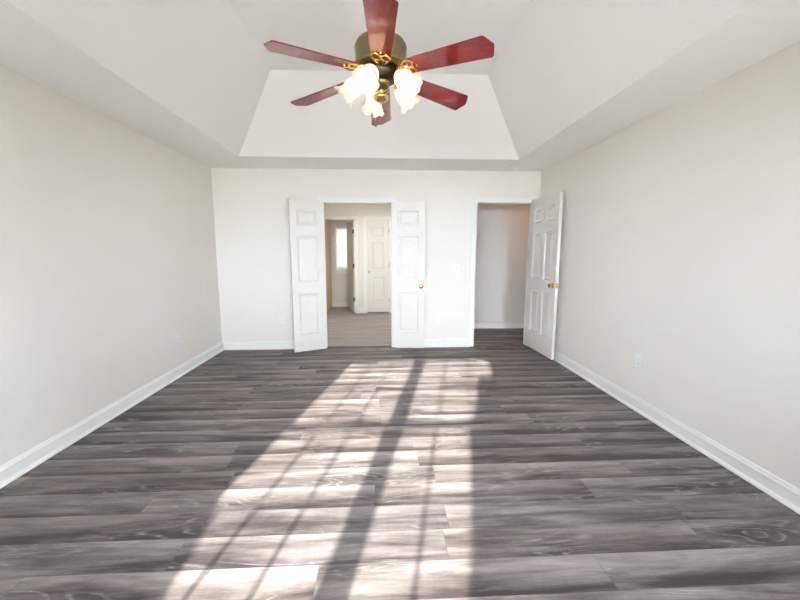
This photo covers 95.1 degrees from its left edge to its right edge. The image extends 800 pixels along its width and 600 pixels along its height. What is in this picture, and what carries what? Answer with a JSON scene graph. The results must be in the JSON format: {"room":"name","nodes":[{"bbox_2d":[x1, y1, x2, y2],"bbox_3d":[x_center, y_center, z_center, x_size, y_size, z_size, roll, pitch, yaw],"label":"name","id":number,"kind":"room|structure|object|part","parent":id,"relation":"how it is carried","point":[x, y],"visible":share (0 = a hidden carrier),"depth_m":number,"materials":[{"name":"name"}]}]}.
{"room":"empty bedroom","nodes":[
{"label":"empty bedroom","id":0,"kind":"room"},
{"bbox_2d":[0,64,221,465],"bbox_3d":[-2.387,-0.207,1.942,0.120,2.600,6.033,0,7,-3],"label":"wall","id":1,"kind":"structure","parent":0,"point":[108,242],"depth_m":2.75,"materials":[{"name":"white paint"}]},
{"bbox_2d":[0,342,223,488],"bbox_3d":[-2.314,1.018,2.167,0.033,0.112,5.913,0,7,-3],"label":"baseboard","id":2,"kind":"structure","parent":1,"relation":"attached to","point":[11,470],"depth_m":2.76,"materials":[{"name":"white paint"}]},
{"bbox_2d":[175,331,179,342],"bbox_3d":[-2.418,0.403,3.983,0.009,0.116,0.072,0,7,-3],"label":"wall outlet","id":3,"kind":"object","parent":1,"relation":"attached to","point":[178,332],"visible":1,"depth_m":3.97,"materials":[{"name":"white plastic"}]},
{"bbox_2d":[325,220,331,311],"bbox_3d":[-1.792,-1.065,8.481,0.255,2.600,0.910,0,7,-3],"label":"wall","id":4,"kind":"structure","parent":0,"point":[327,222],"depth_m":8.51,"materials":[{"name":"beige paint"}]},
{"bbox_2d":[330,220,353,301],"bbox_3d":[-0.746,-1.139,9.043,2.400,2.600,0.120,0,7,-3],"label":"wall","id":5,"kind":"structure","parent":0,"point":[339,281],"depth_m":9.03,"materials":[{"name":"white paint"}]},
{"bbox_2d":[332,302,347,306],"bbox_3d":[-0.614,0.104,9.135,2.145,0.112,0.033,0,7,-3],"label":"baseboard","id":6,"kind":"structure","parent":5,"relation":"attached to","point":[334,304],"depth_m":9.09,"materials":[{"name":"white paint"}]},
{"bbox_2d":[334,224,347,273],"bbox_3d":[-1.184,-1.247,8.982,0.850,1.190,0.170,0,7,-3],"label":"window","id":7,"kind":"structure","parent":5,"relation":"in","point":[338,270],"depth_m":8.93,"materials":[{"name":"white paint"}]},
{"bbox_2d":[336,227,346,267],"bbox_3d":[-1.183,-1.285,8.954,0.730,0.997,0.060,0,7,-3],"label":"window blind","id":8,"kind":"object","parent":7,"relation":"attached to","point":[341,232],"visible":0.42,"depth_m":8.94,"materials":[{"name":"white"}]},
{"bbox_2d":[324,204,390,307],"bbox_3d":[-0.895,-1.004,8.014,2.800,2.600,0.120,0,7,-3],"label":"wall","id":9,"kind":"structure","parent":0,"point":[359,210],"depth_m":7.85,"materials":[{"name":"white paint"}]},
{"bbox_2d":[324,216,358,312],"bbox_3d":[-1.394,-0.755,8.012,0.944,2.107,0.138,0,7,-3],"label":"door frame","id":10,"kind":"structure","parent":9,"relation":"attached to","point":[354,218],"depth_m":7.92,"materials":[{"name":"white paint"}]},
{"bbox_2d":[346,221,354,311],"bbox_3d":[-1.153,-0.769,8.399,0.089,2.010,0.685,-3,8,-19],"label":"door","id":11,"kind":"structure","parent":9,"relation":"in","point":[350,225],"depth_m":8.32,"materials":[{"name":"white paint"}]},
{"bbox_2d":[363,216,390,312],"bbox_3d":[-0.488,-0.761,8.056,0.629,2.107,0.138,0,7,-3],"label":"door frame","id":12,"kind":"structure","parent":9,"relation":"attached to","point":[365,218],"depth_m":7.96,"materials":[{"name":"white paint"}]},
{"bbox_2d":[366,220,388,311],"bbox_3d":[-0.479,-0.730,7.996,0.489,2.005,0.089,0,7,-3],"label":"door","id":13,"kind":"structure","parent":9,"relation":"in","point":[377,231],"depth_m":8.01,"materials":[{"name":"white paint"}]},
{"bbox_2d":[211,168,540,347],"bbox_3d":[-0.274,-0.621,5.098,4.653,2.600,0.120,0,7,-3],"label":"wall","id":14,"kind":"structure","parent":0,"point":[250,205],"depth_m":4.98,"materials":[{"name":"white paint"}]},
{"bbox_2d":[279,315,284,322],"bbox_3d":[-1.641,0.265,5.082,0.072,0.116,0.009,0,7,-3],"label":"wall outlet","id":15,"kind":"object","parent":14,"relation":"attached to","point":[281,317],"visible":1,"depth_m":5.08,"materials":[{"name":"white plastic"}]},
{"bbox_2d":[288,198,326,351],"bbox_3d":[-1.224,-0.310,4.891,0.473,2.012,0.042,-4,9,-28],"label":"door","id":16,"kind":"structure","parent":14,"relation":"in","point":[306,217],"depth_m":4.87,"materials":[{"name":"white paint"}]},
{"bbox_2d":[224,339,468,349],"bbox_3d":[-0.728,0.625,5.162,3.436,0.112,0.033,0,7,-3],"label":"baseboard","id":17,"kind":"structure","parent":14,"relation":"attached to","point":[231,345],"depth_m":5.12,"materials":[{"name":"white paint"}]},
{"bbox_2d":[317,197,396,345],"bbox_3d":[-0.581,-0.360,5.117,1.064,2.077,0.156,0,7,-3],"label":"door frame","id":18,"kind":"structure","parent":14,"relation":"attached to","point":[326,200],"depth_m":4.93,"materials":[{"name":"white paint"}]},
{"bbox_2d":[391,202,424,347],"bbox_3d":[0.113,-0.321,5.024,0.476,2.000,0.127,1,7,4],"label":"door","id":19,"kind":"structure","parent":14,"relation":"in","point":[407,218],"depth_m":5.01,"materials":[{"name":"white paint"}]},
{"bbox_2d":[451,264,458,271],"bbox_3d":[0.769,-0.446,5.104,0.116,0.116,0.017,0,7,-3],"label":"light switch","id":20,"kind":"object","parent":14,"relation":"attached to","point":[454,267],"visible":1,"depth_m":5.11,"materials":[{"name":"white plastic"}]},
{"bbox_2d":[469,197,537,346],"bbox_3d":[1.442,-0.378,5.215,0.915,2.087,0.156,0,7,-3],"label":"door frame","id":21,"kind":"structure","parent":14,"relation":"attached to","point":[475,200],"depth_m":5.11,"materials":[{"name":"white paint"}]},
{"bbox_2d":[525,191,562,359],"bbox_3d":[1.853,-0.313,4.771,0.138,2.022,0.782,-1,7,-5],"label":"door","id":22,"kind":"structure","parent":14,"relation":"in","point":[546,211],"depth_m":4.69,"materials":[{"name":"white paint"}]},
{"bbox_2d":[0,307,799,599],"bbox_3d":[0.721,0.837,4.361,6.549,0.100,10.250,0,7,-3],"label":"floor","id":23,"kind":"structure","parent":0,"point":[490,469],"depth_m":2.04,"materials":[{"name":"grey wood"}]},
{"bbox_2d":[327,346,391,347],"bbox_3d":[-0.580,0.666,5.242,0.920,0.010,0.044,0,7,-3],"label":"threshold","id":24,"kind":"object","parent":23,"relation":"on","point":[327,346],"visible":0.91,"depth_m":5.23,"materials":[{"name":"grey wood"}]},
{"bbox_2d":[0,0,799,170],"bbox_3d":[-0.127,-1.761,1.910,4.653,0.810,6.153,0,7,-3],"label":"ceiling","id":25,"kind":"structure","parent":0,"point":[199,79],"depth_m":2.81,"materials":[{"name":"white paint"}]},
{"bbox_2d":[264,0,493,126],"bbox_3d":[-0.103,-1.486,1.949,1.108,1.091,1.245,0,7,-3],"label":"ceiling fan","id":26,"kind":"object","parent":25,"relation":"hanging from","point":[380,62],"visible":1,"depth_m":1.86,"materials":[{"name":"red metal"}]},
{"bbox_3d":[-0.430,-1.187,1.777,0.447,0.006,0.142,-8,20,-32],"label":"blade","id":27,"kind":"part","parent":26,"relation":"part of","materials":[{"name":"red wood"}]},
{"bbox_3d":[-0.448,-1.217,2.164,0.447,0.006,0.142,-3,15,27],"label":"blade","id":28,"kind":"part","parent":26,"relation":"part of","materials":[{"name":"red wood"}]},
{"bbox_3d":[-0.281,-1.133,2.001,0.159,0.158,0.133,0,7,1],"label":"lamp shade","id":29,"kind":"part","parent":26,"relation":"part of","materials":[{"name":"white glass"}]},
{"bbox_3d":[-0.162,-1.111,1.831,0.133,0.158,0.159,3,8,19],"label":"lamp shade","id":30,"kind":"part","parent":26,"relation":"part of","materials":[{"name":"white glass"}]},
{"bbox_3d":[-0.151,-1.150,1.859,0.047,0.064,0.067,3,8,19],"label":"bulb","id":31,"kind":"part","parent":26,"relation":"part of","materials":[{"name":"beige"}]},
{"bbox_3d":[-0.155,-1.155,2.165,0.133,0.158,0.159,-2,8,-17],"label":"lamp shade","id":32,"kind":"part","parent":26,"relation":"part of","materials":[{"name":"white glass"}]},
{"bbox_3d":[-0.132,-1.060,1.973,0.003,0.200,0.003,0,7,-3],"label":"pull chain","id":33,"kind":"part","parent":26,"relation":"part of","materials":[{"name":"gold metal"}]},
{"bbox_3d":[-0.104,-1.110,2.000,0.085,0.078,0.085,0,7,-3],"label":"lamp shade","id":34,"kind":"part","parent":26,"relation":"part of","materials":[{"name":"gold metal"}]},
{"bbox_3d":[-0.122,-1.242,2.372,0.142,0.006,0.447,-14,2,-2],"label":"blade","id":35,"kind":"part","parent":26,"relation":"part of","materials":[{"name":"red wood"}]},
{"bbox_3d":[-0.085,-1.181,1.599,0.142,0.006,0.447,10,7,-4],"label":"blade","id":36,"kind":"part","parent":26,"relation":"part of","materials":[{"name":"red wood"}]},
{"bbox_3d":[0.042,-1.146,2.097,0.159,0.158,0.133,-5,9,-34],"label":"lamp shade","id":37,"kind":"part","parent":26,"relation":"part of","materials":[{"name":"white glass"}]},
{"bbox_3d":[0.037,-1.119,1.891,0.159,0.158,0.133,6,9,37],"label":"lamp shade","id":38,"kind":"part","parent":26,"relation":"part of","materials":[{"name":"white glass"}]},
{"bbox_3d":[0.223,-1.236,2.194,0.447,0.006,0.142,0,-9,-33],"label":"blade","id":39,"kind":"part","parent":26,"relation":"part of","materials":[{"name":"red wood"}]},
{"bbox_3d":[0.241,-1.206,1.808,0.447,0.006,0.142,5,-5,27],"label":"blade","id":40,"kind":"part","parent":26,"relation":"part of","materials":[{"name":"red wood"}]},
{"bbox_2d":[474,204,528,321],"bbox_3d":[2.295,-0.801,6.465,3.180,2.600,0.120,0,7,-3],"label":"wall","id":41,"kind":"structure","parent":0,"point":[502,229],"depth_m":6.40,"materials":[{"name":"white paint"}]},
{"bbox_2d":[474,322,523,328],"bbox_3d":[2.299,0.443,6.551,3.180,0.112,0.033,0,7,-3],"label":"baseboard","id":42,"kind":"structure","parent":41,"relation":"attached to","point":[476,324],"depth_m":6.53,"materials":[{"name":"white paint"}]},
{"bbox_2d":[540,41,799,488],"bbox_3d":[2.140,-0.236,2.161,0.120,2.600,6.033,0,7,-3],"label":"wall","id":43,"kind":"structure","parent":0,"point":[680,243],"depth_m":2.51,"materials":[{"name":"white paint"}]},
{"bbox_2d":[635,353,641,368],"bbox_3d":[2.034,0.520,3.119,0.009,0.116,0.072,0,7,-3],"label":"wall outlet","id":44,"kind":"object","parent":43,"relation":"attached to","point":[638,362],"visible":1,"depth_m":3.11,"materials":[{"name":"white plastic"}]},
{"bbox_2d":[554,350,799,513],"bbox_3d":[2.061,0.990,2.379,0.033,0.112,5.913,0,7,-3],"label":"baseboard","id":45,"kind":"structure","parent":43,"relation":"attached to","point":[767,482],"depth_m":2.50,"materials":[{"name":"white paint"}]}
]}

